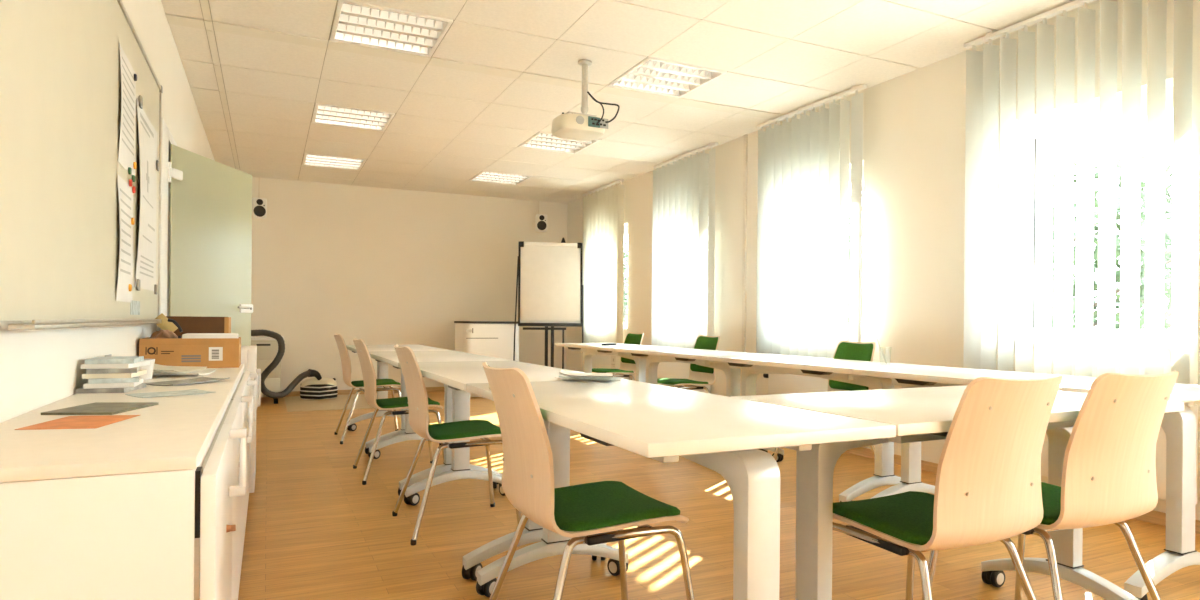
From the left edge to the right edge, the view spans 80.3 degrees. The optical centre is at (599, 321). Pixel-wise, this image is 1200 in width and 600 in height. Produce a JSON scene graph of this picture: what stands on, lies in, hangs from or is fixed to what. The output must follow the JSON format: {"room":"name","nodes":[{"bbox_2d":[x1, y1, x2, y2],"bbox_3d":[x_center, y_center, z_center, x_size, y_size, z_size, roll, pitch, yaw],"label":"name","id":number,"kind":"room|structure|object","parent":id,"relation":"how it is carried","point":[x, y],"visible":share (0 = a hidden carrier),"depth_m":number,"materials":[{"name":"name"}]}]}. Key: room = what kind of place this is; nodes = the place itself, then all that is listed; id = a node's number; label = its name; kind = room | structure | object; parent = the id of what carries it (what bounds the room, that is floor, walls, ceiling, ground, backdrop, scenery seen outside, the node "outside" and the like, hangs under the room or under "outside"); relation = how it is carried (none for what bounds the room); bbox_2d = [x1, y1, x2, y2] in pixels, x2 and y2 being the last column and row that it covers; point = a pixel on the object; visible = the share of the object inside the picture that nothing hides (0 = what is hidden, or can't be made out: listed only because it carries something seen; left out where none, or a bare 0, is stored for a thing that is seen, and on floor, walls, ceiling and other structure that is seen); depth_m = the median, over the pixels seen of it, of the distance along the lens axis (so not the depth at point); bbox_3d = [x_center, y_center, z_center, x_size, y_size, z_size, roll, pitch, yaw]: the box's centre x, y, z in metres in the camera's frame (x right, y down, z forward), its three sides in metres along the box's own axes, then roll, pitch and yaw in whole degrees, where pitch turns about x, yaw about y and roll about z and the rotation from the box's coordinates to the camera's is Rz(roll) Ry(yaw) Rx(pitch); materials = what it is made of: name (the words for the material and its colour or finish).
{"room":"meeting room","nodes":[
{"label":"meeting room","id":0,"kind":"room"},
{"bbox_2d":[0,0,214,422],"bbox_3d":[-2.203,-0.439,3.296,0.140,2.760,11.640,1,0,-25],"label":"wall","id":1,"kind":"structure","parent":0,"point":[39,368],"depth_m":2.43,"materials":[{"name":"beige paint"}]},
{"bbox_2d":[0,0,162,329],"bbox_3d":[-1.699,-0.602,2.468,0.070,1.243,2.814,1,0,-25],"label":"whiteboard","id":2,"kind":"object","parent":1,"relation":"attached to","point":[60,69],"visible":0.76,"depth_m":2.01,"materials":[{"name":"ceramic"}]},
{"bbox_2d":[7,319,161,329],"bbox_3d":[-1.729,0.004,2.537,0.056,0.022,2.160,0,0,-25],"label":"tray","id":3,"kind":"object","parent":2,"relation":"on","point":[12,324],"depth_m":1.85,"materials":[{"name":"metal"}]},
{"bbox_2d":[116,174,132,302],"bbox_3d":[-1.893,-0.317,2.845,0.013,0.480,0.360,1,0,-25],"label":"paper sheet","id":4,"kind":"object","parent":2,"relation":"attached to","point":[125,272],"visible":0.98,"depth_m":2.83,"materials":[{"name":"white paper"}]},
{"bbox_2d":[118,43,135,175],"bbox_3d":[-1.902,-0.832,2.872,0.011,0.450,0.380,1,0,-25],"label":"paper sheet","id":5,"kind":"object","parent":2,"relation":"attached to","point":[126,156],"visible":0.97,"depth_m":2.85,"materials":[{"name":"white paper"}]},
{"bbox_2d":[130,300,139,314],"bbox_3d":[-2.010,-0.058,3.078,0.001,0.060,0.240,1,0,-25],"label":"paper sheet","id":6,"kind":"object","parent":2,"relation":"attached to","point":[135,305],"visible":1,"depth_m":3.08,"materials":[{"name":"white paper"}]},
{"bbox_2d":[137,279,139,290],"bbox_3d":[-2.016,-0.158,3.108,0.009,0.050,0.040,1,0,-25],"label":"magnet","id":7,"kind":"object","parent":2,"relation":"attached to","point":[138,280],"visible":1,"depth_m":3.09},
{"bbox_2d":[139,95,142,108],"bbox_3d":[-2.017,-0.963,3.127,0.009,0.050,0.040,1,0,-25],"label":"magnet","id":8,"kind":"object","parent":2,"relation":"attached to","point":[140,96],"visible":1,"depth_m":3.11},
{"bbox_2d":[135,99,156,290],"bbox_3d":[-2.123,-0.553,3.349,0.019,0.810,0.630,1,0,-25],"label":"paper sheet","id":9,"kind":"object","parent":2,"relation":"attached to","point":[146,256],"visible":0.99,"depth_m":3.33,"materials":[{"name":"white paper"}]},
{"bbox_2d":[156,160,158,170],"bbox_3d":[-2.247,-0.790,3.616,0.009,0.050,0.040,1,0,-25],"label":"magnet","id":10,"kind":"object","parent":2,"relation":"attached to","point":[157,161],"visible":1,"depth_m":3.60},
{"bbox_2d":[157,117,176,330],"bbox_3d":[-2.684,-0.078,4.342,0.158,2.030,1.260,1,0,-25],"label":"trim","id":11,"kind":"structure","parent":1,"relation":"attached to","point":[167,138],"depth_m":3.92,"materials":[{"name":"white plastic"}]},
{"bbox_2d":[168,144,252,345],"bbox_3d":[-2.430,-0.040,4.468,0.128,1.933,0.896,1,0,2],"label":"door","id":12,"kind":"structure","parent":1,"relation":"in","point":[210,260],"depth_m":4.42,"materials":[{"name":"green glass"}]},
{"bbox_2d":[251,177,567,390],"bbox_3d":[-2.469,-0.442,9.485,4.895,2.760,0.200,1,0,-25],"label":"wall","id":13,"kind":"structure","parent":0,"point":[373,265],"depth_m":9.20,"materials":[{"name":"beige paint"}]},
{"bbox_2d":[252,177,266,218],"bbox_3d":[-4.081,-1.482,8.511,0.162,0.507,0.196,0,0,-33],"label":"wall speaker","id":14,"kind":"object","parent":13,"relation":"attached to","point":[259,205],"visible":0.98,"depth_m":8.44,"materials":[{"name":"white plastic"}]},
{"bbox_2d":[285,387,443,396],"bbox_3d":[-2.514,0.907,9.351,4.441,0.062,0.014,1,0,-25],"label":"baseboard","id":15,"kind":"structure","parent":13,"relation":"attached to","point":[428,389],"depth_m":9.06,"materials":[{"name":"brown wood"}]},
{"bbox_2d":[535,201,546,231],"bbox_3d":[-0.828,-1.484,10.029,0.162,0.448,0.195,1,0,-9],"label":"wall speaker","id":16,"kind":"object","parent":13,"relation":"attached to","point":[540,219],"visible":1,"depth_m":9.94,"materials":[{"name":"white plastic"}]},
{"bbox_2d":[161,0,1096,202],"bbox_3d":[-0.064,-1.799,4.289,4.955,0.204,11.640,1,0,-25],"label":"ceiling","id":17,"kind":"structure","parent":0,"point":[499,77],"depth_m":4.87,"materials":[{"name":"tile"}]},
{"bbox_2d":[302,153,366,170],"bbox_3d":[-2.890,-1.768,7.724,0.613,0.098,0.613,1,0,-25],"label":"ceiling light","id":18,"kind":"object","parent":17,"relation":"attached to","point":[316,160],"visible":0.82,"depth_m":7.74,"materials":[{"name":"white metal"}]},
{"bbox_2d":[311,103,394,131],"bbox_3d":[-2.097,-1.761,6.025,0.613,0.098,0.613,1,0,-25],"label":"ceiling light","id":19,"kind":"object","parent":17,"relation":"attached to","point":[324,114],"visible":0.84,"depth_m":6.04,"materials":[{"name":"white metal"}]},
{"bbox_2d":[330,0,452,56],"bbox_3d":[-1.240,-1.754,4.190,0.613,0.098,0.613,1,0,-25],"label":"ceiling light","id":20,"kind":"object","parent":17,"relation":"attached to","point":[355,23],"visible":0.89,"depth_m":4.20,"materials":[{"name":"white metal"}]},
{"bbox_2d":[469,171,532,184],"bbox_3d":[-1.191,-1.754,8.517,0.613,0.098,0.613,1,0,-25],"label":"ceiling light","id":21,"kind":"object","parent":17,"relation":"attached to","point":[483,176],"visible":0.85,"depth_m":8.54,"materials":[{"name":"white metal"}]},
{"bbox_2d":[518,132,600,153],"bbox_3d":[-0.398,-1.746,6.818,0.613,0.098,0.613,1,0,-25],"label":"ceiling light","id":22,"kind":"object","parent":17,"relation":"attached to","point":[545,141],"visible":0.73,"depth_m":6.87,"materials":[{"name":"white metal"}]},
{"bbox_2d":[551,59,619,140],"bbox_3d":[-0.108,-1.462,4.727,0.403,0.478,0.308,1,0,-25],"label":"projector","id":23,"kind":"object","parent":17,"relation":"hanging from","point":[583,126],"visible":1,"depth_m":4.64,"materials":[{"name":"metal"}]},
{"bbox_2d":[576,116,583,123],"bbox_3d":[-0.127,-1.294,4.583,0.060,0.060,0.004,0,0,-25],"label":"speaker grille","id":24,"kind":"object","parent":23,"relation":"attached to","point":[579,119],"depth_m":4.58,"materials":[{"name":"grey plastic"}]},
{"bbox_2d":[591,118,605,125],"bbox_3d":[-0.009,-1.294,4.630,0.104,0.044,0.008,0,0,-25],"label":"socket","id":25,"kind":"object","parent":23,"relation":"attached to","point":[594,121],"depth_m":4.63,"materials":[{"name":"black plastic"}]},
{"bbox_2d":[582,179,623,343],"bbox_3d":[0.018,-0.685,8.956,0.112,2.031,1.140,1,0,-25],"label":"vertical blind","id":26,"kind":"object","parent":17,"relation":"hanging from","point":[603,212],"visible":0.93,"depth_m":8.85,"materials":[{"name":"white fabric"}]},
{"bbox_2d":[607,56,726,97],"bbox_3d":[0.459,-1.739,4.983,0.613,0.098,0.613,1,0,-25],"label":"ceiling light","id":27,"kind":"object","parent":17,"relation":"attached to","point":[652,75],"visible":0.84,"depth_m":4.99,"materials":[{"name":"white metal"}]},
{"bbox_2d":[651,142,717,348],"bbox_3d":[0.837,-0.678,7.203,0.120,2.031,1.170,1,0,-25],"label":"vertical blind","id":28,"kind":"object","parent":17,"relation":"hanging from","point":[683,226],"visible":0.93,"depth_m":7.16,"materials":[{"name":"white fabric"}]},
{"bbox_2d":[756,84,866,358],"bbox_3d":[1.604,-0.671,5.558,0.119,2.031,1.200,1,0,-25],"label":"vertical blind","id":29,"kind":"object","parent":17,"relation":"hanging from","point":[803,192],"visible":0.93,"depth_m":5.50,"materials":[{"name":"white fabric"}]},
{"bbox_2d":[963,0,1199,384],"bbox_3d":[2.489,-0.664,3.665,0.120,2.031,1.380,1,0,-25],"label":"vertical blind","id":30,"kind":"object","parent":17,"relation":"hanging from","point":[981,247],"visible":0.9,"depth_m":3.67,"materials":[{"name":"white fabric"}]},
{"bbox_2d":[238,391,1199,599],"bbox_3d":[-0.134,1.009,4.268,5.055,0.100,11.640,1,0,-25],"label":"floor","id":31,"kind":"structure","parent":0,"point":[313,531],"depth_m":3.15,"materials":[{"name":"brown wood"}]},
{"bbox_2d":[0,395,252,599],"bbox_3d":[-1.133,0.595,1.739,0.491,0.710,1.335,1,0,-25],"label":"sideboard","id":32,"kind":"object","parent":31,"relation":"on","point":[176,534],"visible":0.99,"depth_m":1.17,"materials":[{"name":"white laminate"}]},
{"bbox_2d":[0,364,243,482],"bbox_3d":[-1.442,0.233,2.330,0.424,0.022,2.679,1,0,-25],"label":"countertop","id":33,"kind":"structure","parent":32,"relation":"on","point":[173,434],"depth_m":1.39,"materials":[{"name":"white laminate"}]},
{"bbox_2d":[15,415,139,429],"bbox_3d":[-1.151,0.224,1.582,0.150,0.001,0.210,0,0,-11],"label":"leaflet","id":34,"kind":"object","parent":33,"relation":"on","point":[70,422],"visible":1,"depth_m":1.57,"materials":[{"name":"orange paper"}]},
{"bbox_2d":[41,402,158,414],"bbox_3d":[-1.256,0.221,1.798,0.160,0.006,0.210,0,0,-5],"label":"magazine","id":35,"kind":"object","parent":33,"relation":"on","point":[97,408],"visible":1,"depth_m":1.77,"materials":[{"name":"grey paper"}]},
{"bbox_2d":[75,383,145,393],"bbox_3d":[-1.559,0.214,2.275,0.130,0.014,0.190,0,0,-15],"label":"booklet","id":36,"kind":"object","parent":33,"relation":"on","point":[142,385],"visible":0.62,"depth_m":2.19,"materials":[{"name":"white paper"}]},
{"bbox_2d":[83,378,142,388],"bbox_3d":[-1.557,0.199,2.284,0.130,0.014,0.190,1,0,-25],"label":"booklet","id":37,"kind":"object","parent":36,"relation":"on","point":[128,384],"visible":0.59,"depth_m":2.20,"materials":[{"name":"white paper"}]},
{"bbox_2d":[88,376,138,383],"bbox_3d":[-1.565,0.185,2.289,0.130,0.014,0.190,1,0,-35],"label":"booklet","id":38,"kind":"object","parent":37,"relation":"on","point":[134,379],"visible":0.53,"depth_m":2.21,"materials":[{"name":"white paper"}]},
{"bbox_2d":[82,369,146,378],"bbox_3d":[-1.564,0.170,2.299,0.130,0.014,0.190,1,0,-20],"label":"booklet","id":39,"kind":"object","parent":38,"relation":"on","point":[141,371],"visible":0.7,"depth_m":2.22,"materials":[{"name":"beige paper"}]},
{"bbox_2d":[86,367,139,373],"bbox_3d":[-1.572,0.156,2.304,0.130,0.014,0.190,0,0,-30],"label":"booklet","id":40,"kind":"object","parent":39,"relation":"on","point":[135,369],"visible":0.69,"depth_m":2.22,"materials":[{"name":"grey paper"}]},
{"bbox_2d":[81,361,149,368],"bbox_3d":[-1.570,0.141,2.313,0.130,0.014,0.190,0,0,-15],"label":"booklet","id":41,"kind":"object","parent":40,"relation":"on","point":[141,363],"visible":0.62,"depth_m":2.23,"materials":[{"name":"white paper"}]},
{"bbox_2d":[85,356,143,363],"bbox_3d":[-1.578,0.127,2.318,0.130,0.014,0.190,1,0,-25],"label":"booklet","id":42,"kind":"object","parent":41,"relation":"on","point":[116,359],"visible":1,"depth_m":2.25,"materials":[{"name":"white paper"}]},
{"bbox_2d":[138,359,154,379],"bbox_3d":[-1.732,0.182,2.690,0.086,0.074,0.086,1,0,-25],"label":"paper cup","id":43,"kind":"object","parent":33,"relation":"on","point":[150,368],"visible":0.47,"depth_m":2.68,"materials":[{"name":"white paper"}]},
{"bbox_2d":[125,389,213,397],"bbox_3d":[-1.308,0.221,2.171,0.140,0.005,0.200,1,0,38],"label":"brochure","id":44,"kind":"object","parent":33,"relation":"on","point":[191,391],"visible":1,"depth_m":2.17,"materials":[{"name":"white paper"}]},
{"bbox_2d":[153,369,215,375],"bbox_3d":[-1.767,0.206,2.906,0.300,0.026,0.220,0,0,-12],"label":"paper sheet","id":45,"kind":"object","parent":33,"relation":"on","point":[204,371],"visible":0.54,"depth_m":2.92,"materials":[{"name":"white paper"}]},
{"bbox_2d":[153,364,206,371],"bbox_3d":[-1.759,0.186,2.854,0.260,0.028,0.190,1,0,8],"label":"paper sheet","id":46,"kind":"object","parent":45,"relation":"on","point":[157,368],"visible":0.65,"depth_m":2.91,"materials":[{"name":"white paper"}]},
{"bbox_2d":[146,376,228,385],"bbox_3d":[-1.473,0.215,2.547,0.130,0.013,0.240,0,0,18],"label":"brochure","id":47,"kind":"object","parent":33,"relation":"on","point":[202,379],"visible":0.98,"depth_m":2.55,"materials":[{"name":"white paper"}]},
{"bbox_2d":[139,337,240,367],"bbox_3d":[-1.944,0.148,3.399,0.400,0.138,0.287,1,0,-25],"label":"cardboard box","id":48,"kind":"object","parent":33,"relation":"on","point":[198,352],"visible":0.98,"depth_m":3.28,"materials":[{"name":"brown cardboard"}]},
{"bbox_2d":[149,329,177,338],"bbox_3d":[-2.046,0.122,3.338,0.145,0.167,0.200,1,0,-25],"label":"crumpled bag","id":49,"kind":"object","parent":48,"relation":"in","point":[161,333],"visible":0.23,"depth_m":3.31,"materials":[{"name":"brown paper"}]},
{"bbox_2d":[168,319,182,337],"bbox_3d":[-1.966,0.064,3.313,0.099,0.150,0.044,0,0,28],"label":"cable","id":50,"kind":"object","parent":49,"relation":"on","point":[169,320],"visible":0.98,"depth_m":3.32,"materials":[{"name":"plastic"}]},
{"bbox_2d":[155,313,177,331],"bbox_3d":[-2.109,0.017,3.452,0.107,0.109,0.010,1,0,-25],"label":"envelope","id":51,"kind":"object","parent":48,"relation":"in","point":[165,325],"visible":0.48,"depth_m":3.45,"materials":[{"name":"paper"}]},
{"bbox_2d":[161,351,200,361],"bbox_3d":[-1.918,0.162,3.259,0.158,0.052,0.001,0,0,-25],"label":"print","id":52,"kind":"object","parent":48,"relation":"attached to","point":[166,356],"depth_m":3.26,"materials":[{"name":"grey"}]},
{"bbox_2d":[182,333,238,337],"bbox_3d":[-1.873,0.111,3.430,0.234,0.100,0.224,1,0,-25],"label":"paper stack","id":53,"kind":"object","parent":48,"relation":"in","point":[187,335],"visible":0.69,"depth_m":3.34,"materials":[{"name":"white paper"}]},
{"bbox_2d":[231,371,257,575],"bbox_3d":[-1.699,0.594,2.953,0.491,0.702,1.336,1,0,-25],"label":"filing cabinet","id":54,"kind":"object","parent":31,"relation":"on","point":[242,388],"visible":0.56,"depth_m":2.96,"materials":[{"name":"white laminate"}]},
{"bbox_2d":[241,346,260,492],"bbox_3d":[-2.098,0.542,3.818,0.501,0.800,0.550,1,0,-25],"label":"base cabinet","id":55,"kind":"object","parent":31,"relation":"on","point":[248,353],"visible":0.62,"depth_m":3.67,"materials":[{"name":"white laminate"}]},
{"bbox_2d":[166,316,230,336],"bbox_3d":[-2.129,0.058,3.784,0.285,0.165,0.261,1,0,-25],"label":"storage box","id":56,"kind":"object","parent":55,"relation":"on","point":[189,324],"visible":0.39,"depth_m":3.68,"materials":[{"name":"cardboard"}]},
{"bbox_2d":[251,336,283,403],"bbox_3d":[-3.883,0.554,8.111,0.505,0.745,0.590,1,0,-25],"label":"drawer pedestal","id":57,"kind":"object","parent":31,"relation":"on","point":[267,347],"visible":0.33,"depth_m":7.90,"materials":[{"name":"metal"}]},
{"bbox_2d":[251,329,321,398],"bbox_3d":[-3.586,0.472,7.946,0.999,0.763,0.510,1,0,-32],"label":"hose","id":58,"kind":"object","parent":57,"relation":"on","point":[281,343],"visible":0.85,"depth_m":7.73,"materials":[{"name":"black plastic"}]},
{"bbox_2d":[284,394,376,411],"bbox_3d":[-3.037,0.929,8.188,1.060,0.008,1.500,1,0,-25],"label":"floor mat","id":59,"kind":"object","parent":31,"relation":"on","point":[293,403],"visible":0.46,"depth_m":7.96,"materials":[{"name":"beige"}]},
{"bbox_2d":[300,377,337,399],"bbox_3d":[-3.358,0.798,8.500,0.418,0.248,0.245,1,0,-25],"label":"striped bag","id":60,"kind":"object","parent":59,"relation":"on","point":[312,388],"visible":0.92,"depth_m":8.40,"materials":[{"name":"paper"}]},
{"bbox_2d":[334,333,400,443],"bbox_3d":[-1.874,0.523,5.771,0.543,0.842,0.514,1,0,-25],"label":"chair","id":61,"kind":"object","parent":31,"relation":"on","point":[344,355],"visible":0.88,"depth_m":5.62,"materials":[{"name":"brown wood"}]},
{"bbox_2d":[353,338,443,484],"bbox_3d":[-1.261,0.528,4.446,0.543,0.842,0.514,1,0,-25],"label":"chair","id":62,"kind":"object","parent":31,"relation":"on","point":[369,376],"visible":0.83,"depth_m":4.27,"materials":[{"name":"brown wood"}]},
{"bbox_2d":[346,344,452,453],"bbox_3d":[-1.644,0.578,5.676,0.630,0.735,1.335,0,0,-26],"label":"conference table","id":63,"kind":"object","parent":31,"relation":"on","point":[382,368],"visible":0.27,"depth_m":5.85,"materials":[{"name":"white laminate"}]},
{"bbox_2d":[368,351,507,495],"bbox_3d":[-1.067,0.583,4.468,0.630,0.735,1.335,0,0,-26],"label":"conference table","id":64,"kind":"object","parent":31,"relation":"on","point":[389,357],"visible":0.36,"depth_m":4.12,"materials":[{"name":"white laminate"}]},
{"bbox_2d":[392,344,520,545],"bbox_3d":[-0.689,0.533,3.350,0.543,0.842,0.514,1,0,-25],"label":"chair","id":65,"kind":"object","parent":31,"relation":"on","point":[417,396],"visible":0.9,"depth_m":3.20,"materials":[{"name":"brown wood"}]},
{"bbox_2d":[454,321,518,396],"bbox_3d":[-1.435,0.465,9.022,0.740,0.925,0.580,1,0,-25],"label":"base cabinet","id":66,"kind":"object","parent":31,"relation":"on","point":[495,339],"visible":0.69,"depth_m":8.77,"materials":[{"name":"white laminate"}]},
{"bbox_2d":[398,360,606,580],"bbox_3d":[-0.489,0.588,3.260,0.630,0.735,1.335,0,0,-26],"label":"conference table","id":67,"kind":"object","parent":31,"relation":"on","point":[455,374],"visible":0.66,"depth_m":3.28,"materials":[{"name":"white laminate"}]},
{"bbox_2d":[513,237,582,368],"bbox_3d":[-0.624,-0.050,8.860,0.908,2.011,0.389,1,0,-8],"label":"flip chart","id":68,"kind":"object","parent":31,"relation":"on","point":[549,283],"visible":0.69,"depth_m":8.86,"materials":[{"name":"white paper"}]},
{"bbox_2d":[482,362,694,599],"bbox_3d":[-0.053,0.539,2.003,0.543,0.842,0.514,1,0,-25],"label":"chair","id":69,"kind":"object","parent":31,"relation":"on","point":[586,513],"visible":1,"depth_m":1.86,"materials":[{"name":"brown wood"}]},
{"bbox_2d":[555,343,676,382],"bbox_3d":[0.114,0.594,6.682,0.630,0.735,1.335,1,0,-25],"label":"conference table","id":70,"kind":"object","parent":31,"relation":"on","point":[588,350],"visible":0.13,"depth_m":6.41,"materials":[{"name":"white laminate"}]},
{"bbox_2d":[601,343,615,345],"bbox_3d":[0.081,0.215,6.606,0.050,0.020,0.170,0,0,36],"label":"remote control","id":71,"kind":"object","parent":70,"relation":"on","point":[603,344],"visible":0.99,"depth_m":6.57,"materials":[{"name":"black plastic"}]},
{"bbox_2d":[592,332,643,380],"bbox_3d":[0.168,0.541,7.464,0.543,0.842,0.514,0,0,-27],"label":"chair","id":72,"kind":"object","parent":31,"relation":"on","point":[627,366],"visible":0.57,"depth_m":7.52,"materials":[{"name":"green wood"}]},
{"bbox_2d":[466,379,895,599],"bbox_3d":[0.088,0.593,2.052,0.630,0.735,1.335,1,0,-25],"label":"conference table","id":73,"kind":"object","parent":31,"relation":"on","point":[724,435],"visible":0.82,"depth_m":1.57,"materials":[{"name":"white laminate"}]},
{"bbox_2d":[555,377,620,382],"bbox_3d":[-0.046,0.220,2.694,0.210,0.008,0.150,0,0,45],"label":"leaflet","id":74,"kind":"object","parent":73,"relation":"on","point":[583,380],"visible":0.63,"depth_m":2.67,"materials":[{"name":"white paper"}]},
{"bbox_2d":[559,376,624,380],"bbox_3d":[-0.028,0.212,2.680,0.210,0.011,0.150,0,0,22],"label":"leaflet","id":75,"kind":"object","parent":74,"relation":"on","point":[571,377],"visible":0.78,"depth_m":2.69,"materials":[{"name":"white paper"}]},
{"bbox_2d":[559,370,613,376],"bbox_3d":[-0.051,0.199,2.681,0.200,0.022,0.140,1,0,-1],"label":"leaflet","id":76,"kind":"object","parent":75,"relation":"on","point":[573,374],"visible":1,"depth_m":2.72,"materials":[{"name":"white paper"}]},
{"bbox_2d":[657,335,719,392],"bbox_3d":[0.752,0.546,6.213,0.543,0.842,0.514,1,0,-25],"label":"chair","id":77,"kind":"object","parent":31,"relation":"on","point":[698,375],"visible":0.7,"depth_m":6.24,"materials":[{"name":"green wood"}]},
{"bbox_2d":[614,348,774,452],"bbox_3d":[0.679,0.599,5.471,0.630,0.735,1.335,1,0,-25],"label":"conference table","id":78,"kind":"object","parent":31,"relation":"on","point":[653,356],"visible":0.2,"depth_m":5.17,"materials":[{"name":"white laminate"}]},
{"bbox_2d":[703,355,938,501],"bbox_3d":[1.245,0.603,4.260,0.630,0.735,1.335,1,0,-25],"label":"conference table","id":79,"kind":"object","parent":31,"relation":"on","point":[840,370],"visible":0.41,"depth_m":3.85,"materials":[{"name":"white laminate"}]},
{"bbox_2d":[876,336,886,363],"bbox_3d":[1.511,0.160,3.785,0.078,0.156,0.062,1,0,-25],"label":"cord","id":80,"kind":"object","parent":79,"relation":"on","point":[876,336],"visible":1,"depth_m":3.79,"materials":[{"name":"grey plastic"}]},
{"bbox_2d":[774,341,875,459],"bbox_3d":[1.488,0.552,4.636,0.543,0.842,0.514,0,0,-22],"label":"chair","id":81,"kind":"object","parent":31,"relation":"on","point":[847,350],"visible":0.15,"depth_m":4.74,"materials":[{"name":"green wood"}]},
{"bbox_2d":[832,374,1062,599],"bbox_3d":[0.880,0.547,1.887,0.514,0.842,0.543,0,0,-27],"label":"chair","id":82,"kind":"object","parent":31,"relation":"on","point":[988,483],"visible":0.94,"depth_m":1.69,"materials":[{"name":"brown wood"}]},
{"bbox_2d":[731,385,1183,599],"bbox_3d":[1.062,0.602,2.137,1.190,0.735,0.630,1,0,-26],"label":"conference table","id":83,"kind":"object","parent":31,"relation":"on","point":[921,414],"visible":0.65,"depth_m":1.92,"materials":[{"name":"white laminate"}]},
{"bbox_2d":[852,366,1199,599],"bbox_3d":[1.811,0.608,3.048,0.630,0.735,1.335,1,0,-25],"label":"conference table","id":84,"kind":"object","parent":31,"relation":"on","point":[1179,428],"visible":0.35,"depth_m":2.51,"materials":[{"name":"white laminate"}]},
{"bbox_2d":[922,370,1178,599],"bbox_3d":[1.307,0.551,2.065,0.514,0.842,0.543,1,0,-24],"label":"chair","id":85,"kind":"object","parent":31,"relation":"on","point":[1109,470],"visible":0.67,"depth_m":1.85,"materials":[{"name":"brown wood"}]},
{"bbox_2d":[566,0,1199,519],"bbox_3d":[2.033,-0.402,5.274,0.300,2.760,11.640,1,0,-25],"label":"wall","id":86,"kind":"structure","parent":0,"point":[914,121],"depth_m":4.82,"materials":[{"name":"beige paint"}]},
{"bbox_2d":[592,354,628,379],"bbox_3d":[0.086,0.660,8.948,0.099,0.599,1.138,1,0,-25],"label":"radiator","id":87,"kind":"object","parent":86,"relation":"attached to","point":[598,360],"visible":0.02,"depth_m":8.90,"materials":[{"name":"white metal"}]},
{"bbox_2d":[611,355,615,368],"bbox_3d":[0.162,0.501,8.669,0.003,0.160,0.130,1,0,-25],"label":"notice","id":88,"kind":"object","parent":87,"relation":"attached to","point":[613,358],"visible":0.96,"depth_m":8.66,"materials":[{"name":"white paper"}]},
{"bbox_2d":[623,226,627,329],"bbox_3d":[0.224,-0.538,8.998,0.230,1.300,0.880,1,0,-25],"label":"window","id":89,"kind":"structure","parent":86,"relation":"in","point":[626,227],"depth_m":8.91,"materials":[{"name":"white plastic"}]},
{"bbox_2d":[657,362,710,393],"bbox_3d":[0.816,0.667,7.385,0.099,0.599,1.128,1,0,-25],"label":"radiator","id":90,"kind":"object","parent":86,"relation":"attached to","point":[677,370],"visible":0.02,"depth_m":7.33,"materials":[{"name":"white metal"}]},
{"bbox_2d":[741,134,747,370],"bbox_3d":[1.308,-0.359,6.447,0.020,2.660,0.040,1,0,-25],"label":"cable conduit","id":91,"kind":"object","parent":86,"relation":"attached to","point":[745,141],"visible":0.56,"depth_m":6.43,"materials":[{"name":"white plastic"}]},
{"bbox_2d":[763,374,827,394],"bbox_3d":[1.658,0.674,5.582,0.099,0.599,1.128,1,0,-25],"label":"radiator","id":92,"kind":"object","parent":86,"relation":"attached to","point":[777,383],"visible":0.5,"depth_m":5.69,"materials":[{"name":"white metal"}]},
{"bbox_2d":[848,166,863,337],"bbox_3d":[1.803,-0.524,5.616,0.230,1.300,0.885,1,0,-25],"label":"window","id":93,"kind":"structure","parent":86,"relation":"in","point":[863,166],"depth_m":5.48,"materials":[{"name":"white glass"}]},
{"bbox_2d":[845,447,1199,533],"bbox_3d":[1.879,0.945,5.207,0.014,0.062,11.240,1,0,-25],"label":"baseboard","id":94,"kind":"structure","parent":86,"relation":"attached to","point":[1156,517],"depth_m":4.59,"materials":[{"name":"brown wood"}]},
{"bbox_2d":[1014,87,1172,348],"bbox_3d":[2.652,-0.517,3.797,0.230,1.300,0.900,1,0,-25],"label":"window","id":95,"kind":"structure","parent":86,"relation":"in","point":[1169,91],"depth_m":3.76,"materials":[{"name":"white plastic"}]},
{"bbox_2d":[1041,404,1197,503],"bbox_3d":[2.500,0.681,3.779,0.099,0.599,1.128,1,0,-25],"label":"radiator","id":96,"kind":"object","parent":86,"relation":"attached to","point":[1161,440],"visible":0.09,"depth_m":3.35,"materials":[{"name":"white metal"}]},
{"label":"outside","id":97,"kind":"structure","parent":0,"visible":0},
{"bbox_3d":[24.851,1.577,22.646,55.780,0.200,100.000,1,0,-25],"label":"ground","id":98,"kind":"structure","parent":97,"visible":0},
{"bbox_2d":[623,235,627,322],"bbox_3d":[0.611,-0.558,19.042,3.668,3.653,3.612,1,0,-25],"label":"tree","id":99,"kind":"object","parent":98,"relation":"on","point":[625,288],"visible":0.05,"depth_m":18.99,"materials":[{"name":"green plant"}]},
{"bbox_2d":[1052,147,1171,341],"bbox_3d":[5.791,-0.351,8.430,3.098,3.331,3.104,1,0,-25],"label":"tree","id":100,"kind":"object","parent":98,"relation":"on","point":[1168,236],"visible":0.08,"depth_m":7.89,"materials":[{"name":"green plant"}]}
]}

